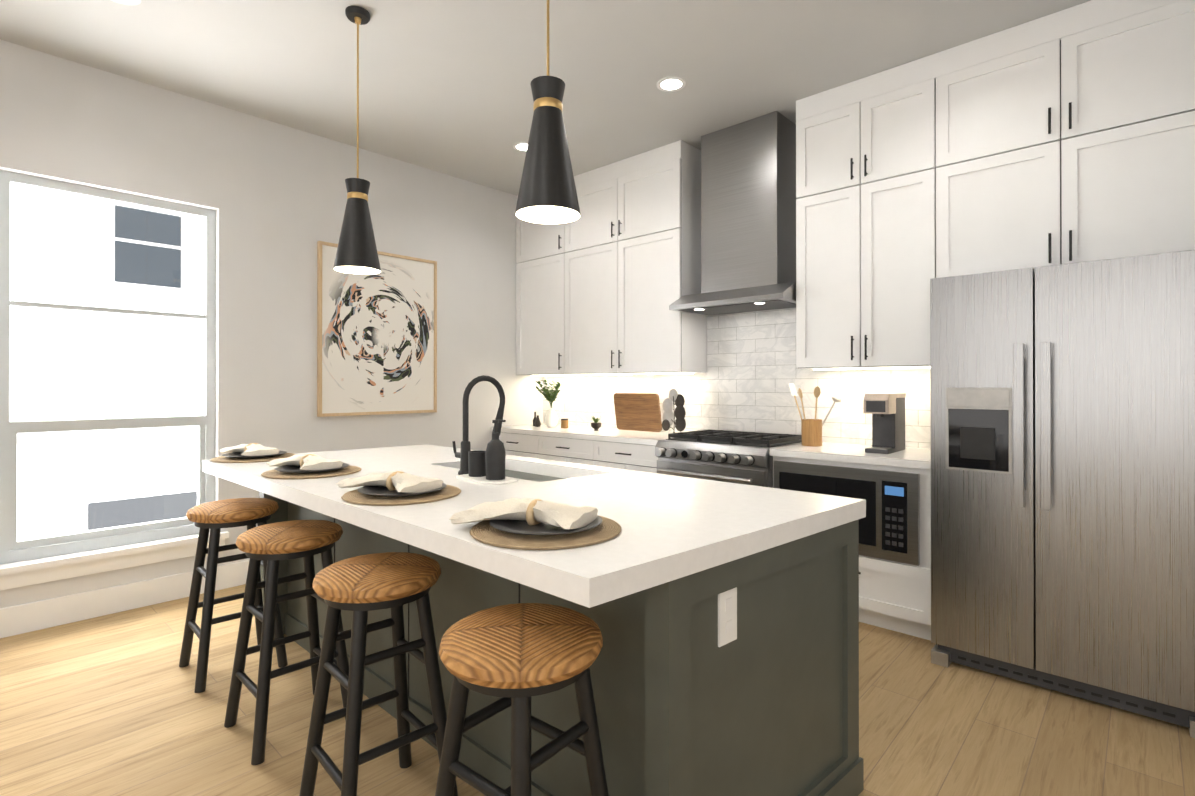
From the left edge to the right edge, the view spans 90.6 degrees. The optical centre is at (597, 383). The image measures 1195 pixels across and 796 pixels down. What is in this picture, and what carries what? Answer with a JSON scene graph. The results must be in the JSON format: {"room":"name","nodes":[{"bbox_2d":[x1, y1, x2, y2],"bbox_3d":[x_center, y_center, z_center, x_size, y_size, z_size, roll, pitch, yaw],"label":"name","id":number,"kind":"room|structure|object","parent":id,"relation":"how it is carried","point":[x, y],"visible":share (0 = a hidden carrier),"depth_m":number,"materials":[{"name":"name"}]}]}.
{"room":"kitchen","nodes":[
{"label":"kitchen","id":0,"kind":"room"},
{"bbox_2d":[0,40,542,607],"bbox_3d":[-3.378,-0.231,2.798,0.200,3.050,8.200,0,0,43],"label":"wall","id":1,"kind":"structure","parent":0,"point":[274,194],"depth_m":3.95,"materials":[{"name":"paint"}]},
{"bbox_2d":[0,170,228,589],"bbox_3d":[-2.756,-0.026,3.393,0.185,2.155,1.080,0,0,43],"label":"window","id":2,"kind":"structure","parent":1,"relation":"in","point":[13,549],"depth_m":3.33,"materials":[{"name":"glass"}]},
{"bbox_2d":[0,560,248,637],"bbox_3d":[-3.523,1.218,2.477,0.016,0.150,7.540,0,0,43],"label":"baseboard","id":3,"kind":"structure","parent":1,"relation":"attached to","point":[33,616],"depth_m":3.30,"materials":[{"name":"white wood"}]},
{"bbox_2d":[317,241,436,416],"bbox_3d":[-1.645,-0.382,4.499,0.032,1.235,0.941,0,0,43],"label":"picture frame","id":4,"kind":"object","parent":1,"relation":"attached to","point":[376,344],"visible":0.92,"depth_m":4.47,"materials":[{"name":"beige paper"}]},
{"bbox_2d":[0,0,1090,195],"bbox_3d":[-0.150,-1.826,-0.149,9.050,0.120,8.650,0,0,43],"label":"ceiling","id":5,"kind":"structure","parent":0,"point":[444,86],"depth_m":3.17,"materials":[{"name":"paint"}]},
{"bbox_2d":[112,0,140,4],"bbox_3d":[-2.155,-1.754,2.653,0.170,0.004,0.170,0,0,43],"label":"recessed light","id":6,"kind":"object","parent":5,"relation":"in","point":[131,2],"visible":1,"depth_m":2.72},
{"bbox_2d":[333,6,380,274],"bbox_3d":[-1.135,-1.144,2.796,0.210,1.221,0.210,0,0,43],"label":"pendant light","id":7,"kind":"object","parent":5,"relation":"hanging from","point":[356,253],"visible":1,"depth_m":2.75,"materials":[{"name":"black metal"}]},
{"bbox_2d":[513,142,527,151],"bbox_3d":[-0.538,-1.748,4.372,0.170,0.004,0.170,0,0,43],"label":"recessed light","id":8,"kind":"object","parent":5,"relation":"in","point":[521,146],"visible":0.54,"depth_m":4.36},
{"bbox_2d":[515,0,580,224],"bbox_3d":[-0.159,-1.147,1.893,0.210,1.221,0.210,0,0,43],"label":"pendant light","id":9,"kind":"object","parent":5,"relation":"hanging from","point":[547,194],"visible":1,"depth_m":1.84,"materials":[{"name":"black metal"}]},
{"bbox_2d":[657,77,685,91],"bbox_3d":[0.432,-1.751,3.461,0.170,0.004,0.170,0,0,43],"label":"recessed light","id":10,"kind":"object","parent":5,"relation":"in","point":[669,84],"visible":1,"depth_m":3.46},
{"bbox_2d":[0,584,1194,795],"bbox_3d":[-0.150,1.344,-0.160,9.050,0.120,8.650,0,0,43],"label":"floor","id":11,"kind":"structure","parent":0,"point":[112,704],"depth_m":2.21,"materials":[{"name":"brown wood"}]},
{"bbox_2d":[179,498,287,692],"bbox_3d":[-1.670,0.922,2.712,0.362,0.751,0.362,0,0,-45],"label":"stool","id":12,"kind":"object","parent":11,"relation":"on","point":[214,517],"visible":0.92,"depth_m":2.63,"materials":[{"name":"black wood"}]},
{"bbox_2d":[224,520,348,764],"bbox_3d":[-1.163,0.920,2.243,0.362,0.751,0.362,0,0,44],"label":"stool","id":13,"kind":"object","parent":11,"relation":"on","point":[273,544],"visible":0.96,"depth_m":2.18,"materials":[{"name":"black wood"}]},
{"bbox_2d":[299,552,457,795],"bbox_3d":[-0.657,0.918,1.775,0.362,0.751,0.362,0,0,-43],"label":"stool","id":14,"kind":"object","parent":11,"relation":"on","point":[361,586],"visible":1,"depth_m":1.74,"materials":[{"name":"black wood"}]},
{"bbox_2d":[499,432,541,458],"bbox_3d":[-0.484,0.866,5.271,0.682,0.876,0.606,0,0,43],"label":"base cabinet","id":15,"kind":"object","parent":11,"relation":"on","point":[525,446],"depth_m":5.01,"materials":[{"name":"white wood"}]},
{"bbox_2d":[435,603,608,795],"bbox_3d":[-0.169,0.917,1.323,0.362,0.751,0.362,0,0,39],"label":"stool","id":16,"kind":"object","parent":11,"relation":"on","point":[515,657],"visible":1,"depth_m":1.26,"materials":[{"name":"brown wood"}]},
{"bbox_2d":[259,468,865,795],"bbox_3d":[-0.452,0.861,2.457,2.692,0.865,0.910,0,0,43],"label":"kitchen island","id":17,"kind":"object","parent":11,"relation":"on","point":[724,616],"depth_m":1.64,"materials":[{"name":"paint"}]},
{"bbox_2d":[202,444,865,627],"bbox_3d":[-0.537,0.401,2.388,2.726,0.055,1.160,0,0,43],"label":"island countertop","id":18,"kind":"structure","parent":17,"relation":"on","point":[679,535],"depth_m":1.66,"materials":[{"name":"white stone"}]},
{"bbox_2d":[210,443,296,462],"bbox_3d":[-1.730,0.337,2.982,0.380,0.075,0.434,0,0,-36],"label":"place setting","id":19,"kind":"object","parent":18,"relation":"on","point":[249,453],"visible":0.96,"depth_m":2.90,"materials":[{"name":"fabric"}]},
{"bbox_2d":[261,454,361,478],"bbox_3d":[-1.210,0.335,2.499,0.380,0.075,0.434,0,0,-37],"label":"place setting","id":20,"kind":"object","parent":18,"relation":"on","point":[310,466],"visible":1,"depth_m":2.42,"materials":[{"name":"fabric"}]},
{"bbox_2d":[336,471,460,505],"bbox_3d":[-0.669,0.333,1.994,0.380,0.075,0.434,0,0,-44],"label":"place setting","id":21,"kind":"object","parent":18,"relation":"on","point":[391,488],"visible":1,"depth_m":1.93,"materials":[{"name":"fabric"}]},
{"bbox_2d":[452,375,504,474],"bbox_3d":[-0.504,0.169,2.502,0.121,0.407,0.231,0,0,43],"label":"faucet","id":22,"kind":"object","parent":18,"relation":"on","point":[462,454],"visible":0.92,"depth_m":2.42,"materials":[{"name":"black metal"}]},
{"bbox_2d":[456,419,517,484],"bbox_3d":[-0.429,0.254,2.288,0.260,0.235,0.130,0,0,43],"label":"soap dispenser","id":23,"kind":"object","parent":18,"relation":"on","point":[487,466],"visible":1,"depth_m":2.23,"materials":[{"name":"black ceramic"}]},
{"bbox_2d":[449,498,620,549],"bbox_3d":[-0.151,0.332,1.508,0.434,0.075,0.380,0,0,34],"label":"place setting","id":24,"kind":"object","parent":18,"relation":"on","point":[526,524],"visible":1,"depth_m":1.45,"materials":[{"name":"fabric"}]},
{"bbox_2d":[542,436,601,465],"bbox_3d":[-0.050,0.864,4.869,0.745,0.876,0.606,0,0,43],"label":"base cabinet","id":25,"kind":"object","parent":11,"relation":"on","point":[589,452],"depth_m":4.59,"materials":[{"name":"white wood"}]},
{"bbox_2d":[490,424,678,447],"bbox_3d":[-0.056,0.406,4.863,1.866,0.040,0.626,0,0,43],"label":"countertop","id":26,"kind":"structure","parent":25,"relation":"on","point":[616,436],"depth_m":4.65,"materials":[{"name":"white stone"}]},
{"bbox_2d":[533,412,535,425],"bbox_3d":[-0.567,0.323,5.372,0.044,0.130,0.044,0,0,43],"label":"bottle","id":27,"kind":"object","parent":26,"relation":"on","point":[534,419],"visible":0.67,"depth_m":5.36,"materials":[{"name":"black glass"}]},
{"bbox_2d":[535,415,540,426],"bbox_3d":[-0.535,0.337,5.302,0.056,0.100,0.056,0,0,43],"label":"bottle","id":28,"kind":"object","parent":26,"relation":"on","point":[537,423],"visible":1,"depth_m":5.29,"materials":[{"name":"black glass"}]},
{"bbox_2d":[536,380,563,426],"bbox_3d":[-0.403,0.175,5.260,0.292,0.424,0.271,0,0,43],"label":"vase","id":29,"kind":"object","parent":26,"relation":"on","point":[551,418],"visible":1,"depth_m":5.23,"materials":[{"name":"white ceramic"}]},
{"bbox_2d":[561,418,567,427],"bbox_3d":[-0.284,0.346,5.110,0.066,0.082,0.066,0,0,43],"label":"candle jar","id":30,"kind":"object","parent":26,"relation":"on","point":[564,422],"visible":1,"depth_m":5.08,"materials":[{"name":"brown glass"}]},
{"bbox_2d":[591,416,601,430],"bbox_3d":[-0.016,0.320,4.829,0.097,0.131,0.099,0,0,43],"label":"potted plant","id":31,"kind":"object","parent":26,"relation":"on","point":[595,425],"visible":1,"depth_m":4.80,"materials":[{"name":"black ceramic"}]},
{"bbox_2d":[614,393,661,431],"bbox_3d":[0.323,0.233,4.809,0.460,0.309,0.068,0,0,43],"label":"cutting board","id":32,"kind":"object","parent":26,"relation":"on","point":[638,411],"visible":1,"depth_m":4.79,"materials":[{"name":"brown wood"}]},
{"bbox_2d":[662,388,685,432],"bbox_3d":[0.559,0.210,4.331,0.223,0.348,0.070,0,0,43],"label":"leaf sculpture","id":33,"kind":"object","parent":26,"relation":"on","point":[669,415],"visible":0.92,"depth_m":4.33,"materials":[{"name":"metal"}]},
{"bbox_2d":[602,440,657,472],"bbox_3d":[0.385,0.863,4.467,0.683,0.876,0.606,0,0,43],"label":"base cabinet","id":34,"kind":"object","parent":11,"relation":"on","point":[621,449],"depth_m":4.20,"materials":[{"name":"white wood"}]},
{"bbox_2d":[655,429,801,487],"bbox_3d":[0.885,0.819,3.913,0.795,0.959,0.736,0,0,43],"label":"range cooker","id":35,"kind":"object","parent":11,"relation":"on","point":[741,457],"visible":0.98,"depth_m":3.69,"materials":[{"name":"silver metal"}]},
{"bbox_2d":[770,442,930,639],"bbox_3d":[1.533,0.839,3.382,0.868,0.915,0.640,0,0,43],"label":"base cabinet","id":36,"kind":"object","parent":11,"relation":"on","point":[893,490],"visible":0.6,"depth_m":3.06,"materials":[{"name":"white wood"}]},
{"bbox_2d":[788,383,840,446],"bbox_3d":[1.318,0.191,3.634,0.313,0.382,0.166,0,0,43],"label":"utensil crock","id":37,"kind":"object","parent":36,"relation":"on","point":[811,432],"visible":1,"depth_m":3.58,"materials":[{"name":"brown wood"}]},
{"bbox_2d":[863,393,905,453],"bbox_3d":[1.618,0.218,3.323,0.130,0.325,0.321,0,0,43],"label":"coffee maker","id":38,"kind":"object","parent":36,"relation":"on","point":[886,411],"visible":1,"depth_m":3.28,"materials":[{"name":"silver metal"}]},
{"bbox_2d":[930,250,1194,737],"bbox_3d":[2.117,0.404,2.683,0.918,1.780,0.842,0,0,43],"label":"fridge","id":39,"kind":"object","parent":11,"relation":"on","point":[1062,401],"visible":1,"depth_m":2.39,"materials":[{"name":"silver metal"}]},
{"bbox_3d":[2.685,-0.230,2.910,9.050,3.050,0.200,0,0,43],"label":"wall","id":40,"kind":"structure","parent":0,"visible":0},
{"bbox_2d":[516,196,567,375],"bbox_3d":[-0.379,-0.911,5.371,0.708,1.668,0.348,0,0,43],"label":"upper cabinet","id":41,"kind":"object","parent":40,"relation":"attached to","point":[541,249],"depth_m":5.26,"materials":[{"name":"white wood"}]},
{"bbox_2d":[568,140,706,375],"bbox_3d":[0.251,-0.913,4.789,1.252,1.668,0.348,0,0,43],"label":"upper cabinet","id":42,"kind":"object","parent":40,"relation":"attached to","point":[608,277],"depth_m":4.51,"materials":[{"name":"white wood"}]},
{"bbox_2d":[669,111,796,315],"bbox_3d":[0.975,-1.127,4.017,0.840,1.245,0.498,0,0,43],"label":"range hood","id":43,"kind":"object","parent":40,"relation":"attached to","point":[748,215],"visible":0.9,"depth_m":3.94,"materials":[{"name":"silver metal"}]},
{"bbox_2d":[543,308,930,448],"bbox_3d":[0.779,-0.062,4.529,3.548,0.935,0.012,0,0,43],"label":"tile","id":44,"kind":"structure","parent":40,"relation":"attached to","point":[747,378],"depth_m":4.18,"materials":[{"name":"tile"}]},
{"bbox_2d":[796,53,935,369],"bbox_3d":[1.625,-0.922,3.518,0.770,1.658,0.348,0,0,43],"label":"upper cabinet","id":45,"kind":"object","parent":40,"relation":"attached to","point":[866,147],"depth_m":3.36,"materials":[{"name":"white wood"}]},
{"bbox_2d":[936,0,1194,277],"bbox_3d":[2.292,-1.139,2.902,1.048,1.228,0.348,0,0,43],"label":"upper cabinet","id":46,"kind":"object","parent":40,"relation":"attached to","point":[1066,136],"depth_m":2.75,"materials":[{"name":"white wood"}]},
{"label":"outside","id":47,"kind":"structure","parent":0,"visible":0},
{"bbox_2d":[9,185,203,539],"bbox_3d":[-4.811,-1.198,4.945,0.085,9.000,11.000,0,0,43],"label":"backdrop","id":48,"kind":"structure","parent":47,"point":[122,354],"depth_m":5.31,"materials":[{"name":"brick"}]}
]}

